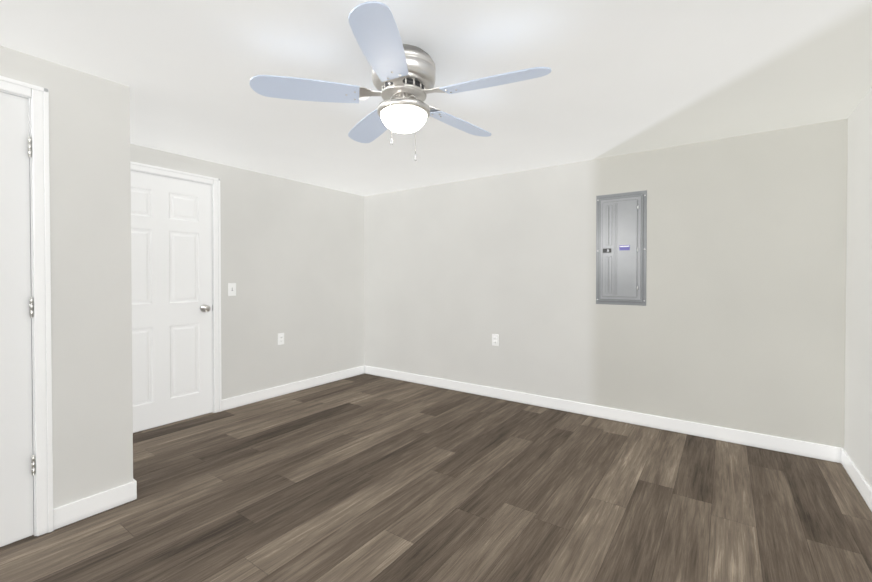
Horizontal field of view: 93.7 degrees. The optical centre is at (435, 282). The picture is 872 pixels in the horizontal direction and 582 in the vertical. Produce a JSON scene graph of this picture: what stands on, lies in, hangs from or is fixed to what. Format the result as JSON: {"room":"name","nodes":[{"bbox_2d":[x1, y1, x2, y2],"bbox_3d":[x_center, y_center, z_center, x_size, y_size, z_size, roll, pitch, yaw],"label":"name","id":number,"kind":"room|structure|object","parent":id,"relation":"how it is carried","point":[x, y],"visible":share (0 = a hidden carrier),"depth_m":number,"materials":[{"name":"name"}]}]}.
{"room":"empty bedroom","nodes":[
{"label":"empty bedroom","id":0,"kind":"room"},
{"bbox_2d":[0,46,132,508],"bbox_3d":[-2.044,0.069,1.743,0.100,2.234,1.226,0,1,35],"label":"wall","id":1,"kind":"structure","parent":0,"point":[90,259],"depth_m":2.06,"materials":[{"name":"beige paint"}]},
{"bbox_2d":[0,92,35,546],"bbox_3d":[-2.124,0.169,1.578,0.169,2.022,0.820,0,1,35],"label":"closet door","id":2,"kind":"structure","parent":1,"relation":"in","point":[17,466],"depth_m":1.85,"materials":[{"name":"white paint"}]},
{"bbox_2d":[0,76,52,535],"bbox_3d":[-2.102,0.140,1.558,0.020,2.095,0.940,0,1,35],"label":"door frame","id":3,"kind":"structure","parent":1,"relation":"attached to","point":[39,95],"depth_m":1.91,"materials":[{"name":"white paint"}]},
{"bbox_2d":[53,481,136,529],"bbox_3d":[-1.734,1.132,2.094,0.013,0.100,0.341,0,1,35],"label":"baseboard","id":4,"kind":"structure","parent":1,"relation":"attached to","point":[75,511],"depth_m":2.08,"materials":[{"name":"white paint"}]},
{"bbox_2d":[130,144,364,399],"bbox_3d":[-1.728,0.042,4.093,0.100,2.234,2.709,0,1,35],"label":"wall","id":5,"kind":"structure","parent":0,"point":[292,259],"depth_m":4.22,"materials":[{"name":"beige paint"}]},
{"bbox_2d":[130,170,212,432],"bbox_3d":[-2.240,0.149,3.322,0.169,2.022,0.811,0,1,35],"label":"back door","id":6,"kind":"structure","parent":5,"relation":"in","point":[171,287],"depth_m":3.37,"materials":[{"name":"white paint"}]},
{"bbox_2d":[130,161,221,412],"bbox_3d":[-2.256,0.120,3.332,0.120,2.095,0.940,0,1,35],"label":"door frame","id":7,"kind":"structure","parent":5,"relation":"attached to","point":[215,182],"depth_m":3.65,"materials":[{"name":"white paint"}]},
{"bbox_2d":[228,283,235,295],"bbox_3d":[-1.880,0.062,3.778,0.016,0.117,0.072,0,1,35],"label":"light switch","id":8,"kind":"object","parent":5,"relation":"attached to","point":[231,289],"visible":1,"depth_m":3.77,"materials":[{"name":"white plastic"}]},
{"bbox_2d":[278,333,283,344],"bbox_3d":[-1.591,0.578,4.200,0.009,0.117,0.072,0,1,35],"label":"electrical outlet","id":9,"kind":"object","parent":5,"relation":"attached to","point":[280,338],"visible":1,"depth_m":4.19,"materials":[{"name":"white plastic"}]},
{"bbox_2d":[222,366,363,410],"bbox_3d":[-1.427,1.105,4.434,0.013,0.100,1.798,0,1,35],"label":"baseboard","id":10,"kind":"structure","parent":5,"relation":"attached to","point":[244,399],"depth_m":4.25,"materials":[{"name":"white paint"}]},
{"bbox_2d":[0,373,871,581],"bbox_3d":[-0.413,1.232,2.105,4.560,0.100,4.656,0,1,35],"label":"floor","id":11,"kind":"structure","parent":0,"point":[364,477],"depth_m":2.18,"materials":[{"name":"plastic"}]},
{"bbox_2d":[0,0,871,195],"bbox_3d":[-0.413,-1.102,2.078,4.560,0.100,4.656,0,1,35],"label":"ceiling","id":12,"kind":"structure","parent":0,"point":[623,77],"depth_m":2.04,"materials":[{"name":"white paint"}]},
{"bbox_2d":[249,1,551,160],"bbox_3d":[-0.112,-0.793,1.928,1.274,0.513,1.258,0,1,35],"label":"ceiling fan","id":13,"kind":"object","parent":12,"relation":"hanging from","point":[403,77],"visible":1,"depth_m":1.80,"materials":[{"name":"silver metal"}]},
{"bbox_2d":[364,119,846,447],"bbox_3d":[0.903,0.044,3.951,4.560,2.234,0.100,0,1,35],"label":"wall","id":14,"kind":"structure","parent":0,"point":[737,321],"depth_m":3.29,"materials":[{"name":"beige paint"}]},
{"bbox_2d":[492,334,498,345],"bbox_3d":[0.595,0.576,4.109,0.072,0.117,0.009,0,1,35],"label":"electrical outlet","id":15,"kind":"object","parent":14,"relation":"attached to","point":[495,339],"visible":1,"depth_m":4.11,"materials":[{"name":"white plastic"}]},
{"bbox_2d":[364,365,843,462],"bbox_3d":[0.871,1.111,3.917,4.360,0.100,0.013,0,1,35],"label":"baseboard","id":16,"kind":"structure","parent":14,"relation":"attached to","point":[802,448],"depth_m":3.35,"materials":[{"name":"white paint"}]},
{"bbox_2d":[596,190,646,305],"bbox_3d":[1.537,-0.281,3.414,0.392,0.935,0.037,0,1,35],"label":"breaker panel","id":17,"kind":"object","parent":14,"relation":"attached to","point":[621,240],"visible":1,"depth_m":3.40,"materials":[{"name":"silver metal"}]},
{"bbox_2d":[844,87,871,487],"bbox_3d":[1.378,0.080,0.762,0.100,2.234,4.556,0,1,35],"label":"wall","id":18,"kind":"structure","parent":0,"point":[858,381],"depth_m":2.37,"materials":[{"name":"beige paint"}]},
{"bbox_2d":[841,448,871,511],"bbox_3d":[1.357,1.146,0.843,0.013,0.100,4.443,0,1,35],"label":"baseboard","id":19,"kind":"structure","parent":18,"relation":"attached to","point":[863,487],"depth_m":2.33,"materials":[{"name":"white paint"}]}
]}

